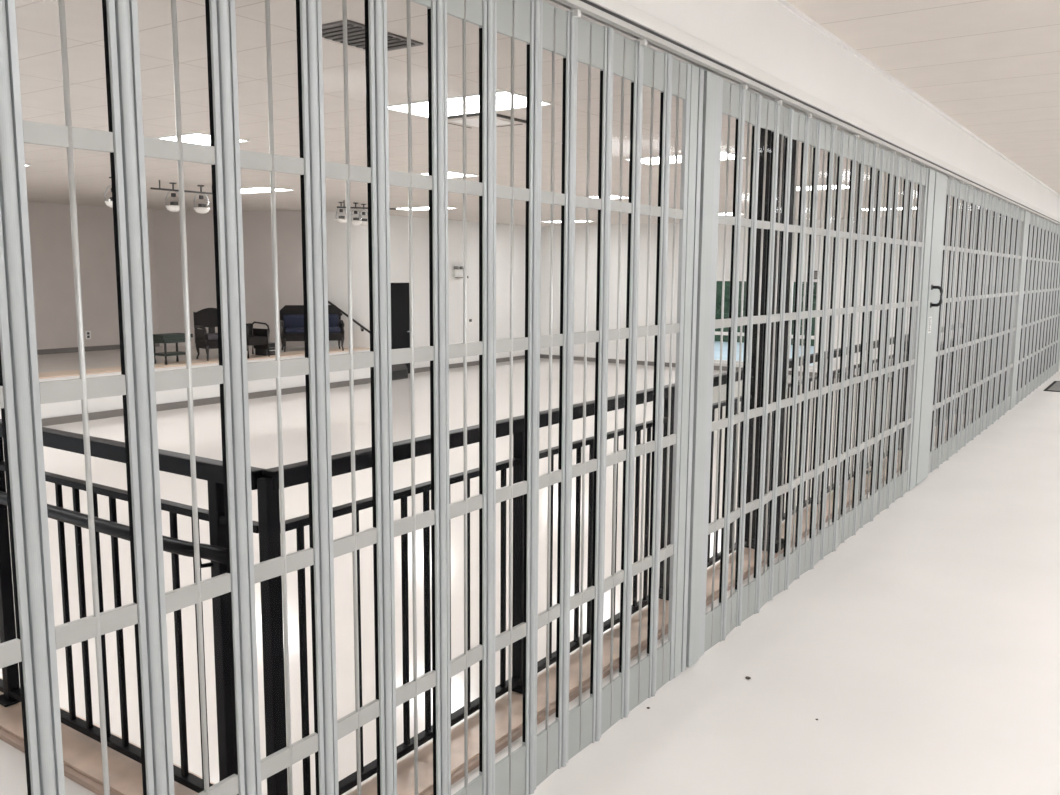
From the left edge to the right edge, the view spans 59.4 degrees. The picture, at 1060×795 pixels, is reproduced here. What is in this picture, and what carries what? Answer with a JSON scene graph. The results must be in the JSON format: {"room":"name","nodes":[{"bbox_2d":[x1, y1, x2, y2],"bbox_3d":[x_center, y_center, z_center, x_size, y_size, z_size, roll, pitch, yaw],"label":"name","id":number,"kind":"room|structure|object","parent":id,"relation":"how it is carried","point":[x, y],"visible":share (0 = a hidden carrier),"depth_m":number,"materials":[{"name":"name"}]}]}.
{"room":"shopping mall corridor","nodes":[
{"label":"shopping mall corridor","id":0,"kind":"room"},
{"bbox_2d":[28,201,158,353],"bbox_3d":[-12.675,-1.431,14.312,0.300,3.750,15.300,6,9,34],"label":"wall","id":1,"kind":"structure","parent":0,"point":[49,223],"depth_m":18.92,"materials":[{"name":"white paint"}]},
{"bbox_2d":[85,331,90,338],"bbox_3d":[-9.138,-1.291,19.233,0.022,0.170,0.120,6,9,34],"label":"wall outlet","id":2,"kind":"object","parent":1,"relation":"attached to","point":[87,333],"visible":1,"depth_m":19.22,"materials":[{"name":"white plastic"}]},
{"bbox_2d":[37,343,159,354],"bbox_3d":[-10.850,-0.690,16.815,0.015,0.100,9.300,6,9,34],"label":"baseboard","id":3,"kind":"structure","parent":1,"relation":"attached to","point":[104,347],"depth_m":19.04,"materials":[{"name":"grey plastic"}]},
{"bbox_2d":[153,210,304,345],"bbox_3d":[-6.560,-2.258,20.784,3.553,3.750,0.345,0,8,-5],"label":"wall","id":4,"kind":"structure","parent":0,"point":[257,225],"depth_m":20.55,"materials":[{"name":"white paint"}]},
{"bbox_2d":[326,211,369,347],"bbox_3d":[-4.123,-2.231,20.709,1.550,3.750,0.280,3,8,20],"label":"wall","id":5,"kind":"structure","parent":0,"point":[336,233],"depth_m":20.53,"materials":[{"name":"paint"}]},
{"bbox_2d":[328,301,369,332],"bbox_3d":[-3.954,-1.756,20.589,1.108,0.759,0.105,2,8,15],"label":"wall handrail","id":6,"kind":"object","parent":5,"relation":"attached to","point":[329,302],"visible":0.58,"depth_m":20.54,"materials":[{"name":"black metal"}]},
{"bbox_2d":[390,215,524,367],"bbox_3d":[-1.972,-2.653,23.954,0.300,3.750,7.550,6,9,34],"label":"wall","id":7,"kind":"structure","parent":0,"point":[399,225],"depth_m":23.95,"materials":[{"name":"white paint"}]},
{"bbox_2d":[391,283,413,372],"bbox_3d":[-3.138,-1.630,22.142,0.102,2.190,1.050,6,9,34],"label":"door","id":8,"kind":"structure","parent":7,"relation":"in","point":[400,304],"depth_m":22.19,"materials":[{"name":"black paint"}]},
{"bbox_2d":[453,266,462,277],"bbox_3d":[-1.806,-3.200,23.737,0.130,0.305,0.400,6,9,34],"label":"emergency light","id":9,"kind":"object","parent":7,"relation":"attached to","point":[457,273],"visible":0.85,"depth_m":23.67,"materials":[{"name":"plastic"}]},
{"bbox_2d":[414,355,524,372],"bbox_3d":[-1.869,-0.834,24.088,0.015,0.110,7.200,6,9,34],"label":"baseboard","id":10,"kind":"structure","parent":7,"relation":"attached to","point":[456,365],"depth_m":24.48,"materials":[{"name":"grey plastic"}]},
{"bbox_2d":[468,318,472,324],"bbox_3d":[-1.563,-1.983,24.363,0.025,0.180,0.200,6,9,34],"label":"wall outlet","id":11,"kind":"object","parent":7,"relation":"attached to","point":[470,320],"visible":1,"depth_m":24.35,"materials":[{"name":"white plastic"}]},
{"bbox_2d":[0,358,971,794],"bbox_3d":[-1.707,0.361,15.999,16.760,0.100,20.880,6,9,34],"label":"floor","id":12,"kind":"structure","parent":0,"point":[173,424],"depth_m":8.59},
{"bbox_2d":[0,346,369,418],"bbox_3d":[-8.839,-0.171,16.317,3.930,0.770,13.260,6,9,34],"label":"stage","id":13,"kind":"object","parent":12,"relation":"on","point":[59,366],"visible":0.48,"depth_m":17.07,"materials":[{"name":"white paint"}]},
{"bbox_2d":[153,333,192,364],"bbox_3d":[-6.521,-0.891,16.916,0.440,0.530,0.620,6,9,34],"label":"table","id":14,"kind":"object","parent":13,"relation":"on","point":[164,338],"visible":0.66,"depth_m":16.73,"materials":[{"name":"green paint"}]},
{"bbox_2d":[154,351,185,355],"bbox_3d":[-6.521,-0.797,16.928,0.380,0.040,0.540,6,9,34],"label":"shelf","id":15,"kind":"object","parent":14,"relation":"attached to","point":[165,353],"depth_m":16.77,"materials":[{"name":"green paint"}]},
{"bbox_2d":[193,308,217,360],"bbox_3d":[-5.964,-1.217,17.710,0.676,0.968,0.544,-6,10,-41],"label":"armchair","id":16,"kind":"object","parent":13,"relation":"on","point":[207,317],"visible":0.48,"depth_m":17.65,"materials":[{"name":"fabric"}]},
{"bbox_2d":[206,333,217,339],"bbox_3d":[-5.958,-1.165,17.709,0.540,0.110,0.430,-6,10,-41],"label":"seat cushion","id":17,"kind":"object","parent":16,"relation":"on","point":[209,336],"depth_m":17.45,"materials":[{"name":"grey fabric"}]},
{"bbox_2d":[42,378,370,425],"bbox_3d":[-7.211,0.311,15.261,0.015,0.120,13.280,6,9,34],"label":"baseboard","id":18,"kind":"structure","parent":13,"relation":"attached to","point":[214,400],"depth_m":16.67,"materials":[{"name":"grey plastic"}]},
{"bbox_2d":[246,321,269,357],"bbox_3d":[-5.483,-1.137,18.232,0.544,0.677,0.536,6,9,34],"label":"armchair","id":19,"kind":"object","parent":13,"relation":"on","point":[258,338],"visible":0.67,"depth_m":18.30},
{"bbox_2d":[255,342,274,355],"bbox_3d":[-5.286,-0.975,18.692,0.365,0.240,0.340,6,9,34],"label":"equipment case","id":20,"kind":"object","parent":13,"relation":"on","point":[264,352],"visible":0.55,"depth_m":18.58,"materials":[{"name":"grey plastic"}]},
{"bbox_2d":[280,305,343,351],"bbox_3d":[-4.631,-1.478,19.777,1.296,0.953,0.544,-2,8,-20],"label":"settee","id":21,"kind":"object","parent":13,"relation":"on","point":[291,316],"visible":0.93,"depth_m":19.75,"materials":[{"name":"fabric"}]},
{"bbox_2d":[283,314,338,327],"bbox_3d":[-4.682,-1.627,19.899,1.160,0.300,0.130,-2,8,-20],"label":"cushion","id":22,"kind":"object","parent":21,"relation":"on","point":[290,320],"depth_m":19.75,"materials":[{"name":"blue fabric"}]},
{"bbox_2d":[284,327,340,333],"bbox_3d":[-4.628,-1.433,19.773,1.160,0.110,0.430,-2,8,-20],"label":"seat cushion","id":23,"kind":"object","parent":21,"relation":"on","point":[287,330],"depth_m":19.51,"materials":[{"name":"blue fabric"}]},
{"bbox_2d":[392,363,407,379],"bbox_3d":[-3.173,-0.629,21.408,0.452,0.400,0.600,6,9,34],"label":"floor speaker","id":24,"kind":"object","parent":12,"relation":"on","point":[399,371],"visible":0.52,"depth_m":21.32,"materials":[{"name":"plastic"}]},
{"bbox_2d":[392,370,406,378],"bbox_3d":[-2.990,-0.531,21.293,0.006,0.180,0.520,6,9,34],"label":"speaker grille","id":25,"kind":"object","parent":24,"relation":"attached to","point":[396,374],"depth_m":21.29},
{"bbox_2d":[15,0,993,225],"bbox_3d":[-2.859,-3.208,13.509,17.080,0.120,25.500,6,9,34],"label":"ceiling","id":26,"kind":"structure","parent":0,"point":[37,21],"depth_m":7.58,"materials":[{"name":"tile"}]},
{"bbox_2d":[104,177,112,207],"bbox_3d":[-5.923,-2.913,13.226,0.244,0.430,0.244,-1,8,-10],"label":"lamp","id":27,"kind":"object","parent":26,"relation":"hanging from","point":[108,203],"visible":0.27,"depth_m":13.15,"materials":[{"name":"plastic"}]},
{"bbox_2d":[165,183,179,211],"bbox_3d":[-5.372,-3.016,14.018,0.244,0.430,0.244,-1,8,-10],"label":"lamp","id":28,"kind":"object","parent":26,"relation":"hanging from","point":[173,207],"visible":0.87,"depth_m":13.98,"materials":[{"name":"glass"}]},
{"bbox_2d":[150,180,211,193],"bbox_3d":[-5.145,-3.148,13.941,0.028,0.144,1.200,6,9,34],"label":"bar","id":29,"kind":"object","parent":26,"relation":"hanging from","point":[159,188],"visible":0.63,"depth_m":13.79,"materials":[{"name":"metal"}]},
{"bbox_2d":[193,185,209,213],"bbox_3d":[-5.094,-3.068,14.418,0.244,0.430,0.244,-1,8,-10],"label":"lamp","id":30,"kind":"object","parent":26,"relation":"hanging from","point":[201,209],"visible":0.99,"depth_m":14.38,"materials":[{"name":"glass"}]},
{"bbox_2d":[155,132,249,145],"bbox_3d":[-3.496,-2.598,9.439,1.240,0.012,0.620,6,9,34],"label":"recessed light","id":31,"kind":"object","parent":26,"relation":"in","point":[197,137],"visible":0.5,"depth_m":9.21,"materials":[{"name":"white plastic"}]},
{"bbox_2d":[161,134,242,144],"bbox_3d":[-3.496,-2.600,9.439,1.200,0.007,0.580,6,9,34],"label":"diffuser","id":32,"kind":"object","parent":31,"relation":"attached to","point":[203,139],"depth_m":9.22,"materials":[{"name":"white plastic"}]},
{"bbox_2d":[241,187,293,193],"bbox_3d":[-4.477,-3.366,15.102,1.240,0.012,0.620,6,9,34],"label":"recessed light","id":33,"kind":"object","parent":26,"relation":"in","point":[252,189],"visible":0.69,"depth_m":14.97,"materials":[{"name":"white plastic"}]},
{"bbox_2d":[335,202,345,223],"bbox_3d":[-3.580,-3.501,17.645,0.244,0.410,0.244,-1,8,-10],"label":"lamp","id":34,"kind":"object","parent":26,"relation":"hanging from","point":[341,220],"visible":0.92,"depth_m":17.60,"materials":[{"name":"plastic"}]},
{"bbox_2d":[351,203,361,225],"bbox_3d":[-3.339,-3.513,17.819,0.244,0.430,0.244,-1,8,-10],"label":"lamp","id":35,"kind":"object","parent":26,"relation":"hanging from","point":[354,221],"visible":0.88,"depth_m":17.78,"materials":[{"name":"plastic"}]},
{"bbox_2d":[359,204,367,225],"bbox_3d":[-3.240,-3.555,18.136,0.244,0.430,0.244,-1,8,-10],"label":"lamp","id":36,"kind":"object","parent":26,"relation":"hanging from","point":[364,221],"visible":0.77,"depth_m":18.10,"materials":[{"name":"plastic"}]},
{"bbox_2d":[337,200,395,209],"bbox_3d":[-3.043,-3.592,17.352,1.124,0.144,0.028,-3,8,-23],"label":"bar","id":37,"kind":"object","parent":26,"relation":"hanging from","point":[343,200],"visible":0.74,"depth_m":17.29,"materials":[{"name":"metal"}]},
{"bbox_2d":[322,19,422,50],"bbox_3d":[-0.929,-2.005,5.186,0.360,0.019,0.600,6,9,34],"label":"ceiling vent","id":38,"kind":"object","parent":26,"relation":"in","point":[333,31],"visible":0.63,"depth_m":5.13,"materials":[{"name":"grey metal"}]},
{"bbox_2d":[396,206,457,209],"bbox_3d":[-2.169,-3.891,19.124,1.240,0.012,0.620,6,9,34],"label":"recessed light","id":39,"kind":"object","parent":26,"relation":"in","point":[427,207],"visible":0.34,"depth_m":19.16,"materials":[{"name":"white plastic"}]},
{"bbox_2d":[398,207,450,209],"bbox_3d":[-2.169,-3.892,19.124,1.200,0.007,0.580,6,9,34],"label":"diffuser","id":40,"kind":"object","parent":39,"relation":"attached to","point":[406,208],"depth_m":19.17,"materials":[{"name":"white plastic"}]},
{"bbox_2d":[415,171,478,177],"bbox_3d":[-1.366,-3.019,12.680,1.240,0.012,0.620,6,9,34],"label":"recessed light","id":41,"kind":"object","parent":26,"relation":"in","point":[451,174],"visible":0.31,"depth_m":12.45,"materials":[{"name":"white plastic"}]},
{"bbox_2d":[423,172,473,177],"bbox_3d":[-1.366,-3.021,12.680,1.200,0.007,0.580,6,9,34],"label":"diffuser","id":42,"kind":"object","parent":41,"relation":"attached to","point":[450,174],"depth_m":12.46,"materials":[{"name":"white plastic"}]},
{"bbox_2d":[388,90,550,117],"bbox_3d":[-0.506,-2.288,7.279,1.240,0.012,0.620,6,9,34],"label":"recessed light","id":43,"kind":"object","parent":26,"relation":"in","point":[455,103],"visible":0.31,"depth_m":7.25,"materials":[{"name":"white plastic"}]},
{"bbox_2d":[448,113,525,128],"bbox_3d":[-0.412,-2.380,8.014,0.615,0.021,0.615,6,9,34],"label":"ceiling vent","id":44,"kind":"object","parent":26,"relation":"in","point":[472,120],"visible":0.57,"depth_m":7.97,"materials":[{"name":"metal"}]},
{"bbox_2d":[541,220,594,222],"bbox_3d":[0.951,-4.473,23.616,1.240,0.012,0.620,6,9,34],"label":"recessed light","id":45,"kind":"object","parent":26,"relation":"in","point":[575,220],"visible":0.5,"depth_m":23.61,"materials":[{"name":"white plastic"}]},
{"bbox_2d":[584,195,628,198],"bbox_3d":[1.073,-3.474,16.192,1.240,0.012,0.620,6,9,34],"label":"recessed light","id":46,"kind":"object","parent":26,"relation":"in","point":[612,196],"visible":0.21,"depth_m":15.97,"materials":[{"name":"white plastic"}]},
{"bbox_2d":[592,196,625,198],"bbox_3d":[1.073,-3.476,16.192,1.200,0.007,0.580,6,9,34],"label":"diffuser","id":47,"kind":"object","parent":46,"relation":"attached to","point":[612,197],"depth_m":16.03,"materials":[{"name":"white plastic"}]},
{"bbox_2d":[624,151,745,164],"bbox_3d":[1.763,-2.711,10.546,1.240,0.012,0.620,6,9,34],"label":"recessed light","id":48,"kind":"object","parent":26,"relation":"in","point":[655,159],"visible":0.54,"depth_m":10.55,"materials":[{"name":"white plastic"}]},
{"bbox_2d":[641,153,733,163],"bbox_3d":[1.763,-2.712,10.546,1.200,0.007,0.580,6,9,34],"label":"diffuser","id":49,"kind":"object","parent":48,"relation":"attached to","point":[655,159],"depth_m":10.55,"materials":[{"name":"white plastic"}]},
{"bbox_2d":[797,184,855,190],"bbox_3d":[4.202,-3.166,14.058,1.240,0.012,0.620,6,9,34],"label":"recessed light","id":50,"kind":"object","parent":26,"relation":"in","point":[843,185],"visible":0.33,"depth_m":13.93,"materials":[{"name":"white plastic"}]},
{"bbox_2d":[797,185,848,189],"bbox_3d":[4.202,-3.167,14.058,1.200,0.007,0.580,6,9,34],"label":"diffuser","id":51,"kind":"object","parent":50,"relation":"attached to","point":[819,186],"depth_m":13.93,"materials":[{"name":"white plastic"}]},
{"bbox_2d":[862,207,915,210],"bbox_3d":[7.152,-3.716,18.305,1.240,0.012,0.620,6,9,34],"label":"recessed light","id":52,"kind":"object","parent":26,"relation":"in","point":[863,209],"visible":0.16,"depth_m":18.33,"materials":[{"name":"white plastic"}]},
{"bbox_2d":[0,365,1059,794],"bbox_3d":[4.265,0.398,9.946,7.400,0.120,27.000,6,9,34],"label":"floor","id":53,"kind":"structure","parent":0,"point":[923,649],"depth_m":3.84,"materials":[{"name":"white tile"}]},
{"bbox_2d":[1044,381,1059,391],"bbox_3d":[8.281,-0.128,13.578,1.230,0.010,1.480,6,9,34],"label":"floor mat","id":54,"kind":"object","parent":53,"relation":"on","point":[1055,386],"visible":1,"depth_m":13.67,"materials":[{"name":"black plastic"}]},
{"bbox_2d":[540,215,1020,376],"bbox_3d":[5.671,-2.494,23.166,13.800,3.750,0.200,6,9,34],"label":"wall","id":55,"kind":"structure","parent":0,"point":[580,230],"depth_m":24.76,"materials":[{"name":"white paint"}]},
{"bbox_2d":[0,410,984,794],"bbox_3d":[4.119,-0.018,12.735,3.960,0.080,22.522,6,9,34],"label":"trim","id":56,"kind":"structure","parent":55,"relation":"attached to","point":[74,775],"depth_m":3.24,"materials":[{"name":"brown wood"}]},
{"bbox_2d":[0,385,1008,794],"bbox_3d":[4.116,-0.024,12.749,3.938,0.088,22.500,6,9,34],"label":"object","id":57,"kind":"structure","parent":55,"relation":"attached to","point":[82,753],"depth_m":3.26,"materials":[{"name":"beige wood"}]},
{"bbox_2d":[0,369,753,794],"bbox_3d":[-0.681,0.454,4.606,2.360,1.064,3.586,6,9,34],"label":"guard railing","id":58,"kind":"object","parent":57,"relation":"on","point":[266,481],"visible":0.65,"depth_m":3.04,"materials":[{"name":"black metal"}]},
{"bbox_2d":[744,128,798,552],"bbox_3d":[1.385,-0.551,5.309,0.220,2.902,0.130,6,9,34],"label":"column","id":59,"kind":"structure","parent":57,"relation":"on","point":[762,131],"depth_m":5.30,"materials":[{"name":"black metal"}]},
{"bbox_2d":[782,325,962,520],"bbox_3d":[3.164,0.002,8.167,0.100,1.064,6.430,6,9,34],"label":"guard railing","id":60,"kind":"object","parent":57,"relation":"on","point":[835,350],"visible":0.12,"depth_m":6.81,"materials":[{"name":"black metal"}]},
{"bbox_2d":[956,206,978,413],"bbox_3d":[5.101,-1.253,10.719,0.150,2.902,0.170,6,9,34],"label":"column","id":61,"kind":"structure","parent":57,"relation":"on","point":[977,206],"depth_m":10.69,"materials":[{"name":"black paint"}]},
{"bbox_2d":[971,316,998,403],"bbox_3d":[7.422,-0.792,14.296,0.100,1.064,8.060,6,9,34],"label":"guard railing","id":62,"kind":"object","parent":57,"relation":"on","point":[992,316],"visible":0.02,"depth_m":11.98,"materials":[{"name":"black metal"}]},
{"bbox_2d":[540,354,958,386],"bbox_3d":[5.721,-0.666,23.236,13.460,0.110,0.015,6,9,34],"label":"baseboard","id":63,"kind":"structure","parent":55,"relation":"attached to","point":[724,368],"depth_m":25.06,"materials":[{"name":"grey plastic"}]},
{"bbox_2d":[714,279,818,370],"bbox_3d":[5.756,-1.846,23.117,2.880,2.160,0.200,6,9,34],"label":"window","id":64,"kind":"structure","parent":55,"relation":"in","point":[716,361],"depth_m":22.87,"materials":[{"name":"white plastic"}]},
{"bbox_2d":[622,0,1059,218],"bbox_3d":[4.659,-2.363,9.314,0.150,0.574,27.000,6,9,34],"label":"wall header","id":65,"kind":"structure","parent":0,"point":[763,34],"depth_m":4.65,"materials":[{"name":"paint"}]},
{"bbox_2d":[543,0,1059,224],"bbox_3d":[5.264,-2.143,10.147,0.086,0.072,25.000,6,9,34],"label":"overhead track","id":66,"kind":"object","parent":65,"relation":"attached to","point":[626,20],"visible":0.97,"depth_m":3.77,"materials":[{"name":"metal"}]},
{"bbox_2d":[0,0,703,794],"bbox_3d":[-0.382,0.125,2.193,0.052,2.398,3.682,6,9,34],"label":"grille","id":67,"kind":"object","parent":66,"relation":"hanging from","point":[540,24],"visible":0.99,"depth_m":2.18,"materials":[{"name":"metal"}]},
{"bbox_2d":[686,71,934,666],"bbox_3d":[1.822,-0.287,5.379,0.054,2.398,4.110,6,9,34],"label":"grille","id":68,"kind":"object","parent":66,"relation":"hanging from","point":[720,96],"visible":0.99,"depth_m":4.69,"materials":[{"name":"metal"}]},
{"bbox_2d":[916,171,1027,485],"bbox_3d":[4.503,-0.779,9.175,0.126,2.398,5.220,6,9,34],"label":"grille","id":69,"kind":"object","parent":66,"relation":"hanging from","point":[1005,328],"visible":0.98,"depth_m":8.53,"materials":[{"name":"metal"}]},
{"bbox_2d":[1013,212,1059,406],"bbox_3d":[7.534,-1.353,13.601,0.054,2.398,5.550,6,9,34],"label":"grille","id":70,"kind":"object","parent":66,"relation":"hanging from","point":[1038,348],"visible":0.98,"depth_m":12.92,"materials":[{"name":"metal"}]},
{"bbox_2d":[774,0,1059,196],"bbox_3d":[4.727,-2.392,9.263,0.015,0.022,27.000,6,9,34],"label":"trim","id":71,"kind":"structure","parent":65,"relation":"attached to","point":[783,3],"depth_m":5.42,"materials":[{"name":"paint"}]},
{"bbox_2d":[786,0,1059,193],"bbox_3d":[6.027,-2.349,8.366,3.170,0.150,27.000,6,9,34],"label":"ceiling","id":72,"kind":"structure","parent":0,"point":[991,66],"depth_m":5.07,"materials":[{"name":"beige tile"}]},
{"label":"outside","id":73,"kind":"structure","parent":0,"visible":0},
{"bbox_2d":[714,341,813,364],"bbox_3d":[14.732,-2.649,39.994,42.000,0.100,37.400,6,9,34],"label":"paving","id":74,"kind":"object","parent":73,"point":[717,343],"visible":0.02,"depth_m":31.06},
{"bbox_2d":[715,281,816,345],"bbox_3d":[7.500,-4.796,34.523,20.425,5.510,2.380,6,9,34],"label":"hedge","id":75,"kind":"object","parent":74,"relation":"on","point":[719,283],"visible":0.02,"depth_m":34.71,"materials":[{"name":"green plant"}]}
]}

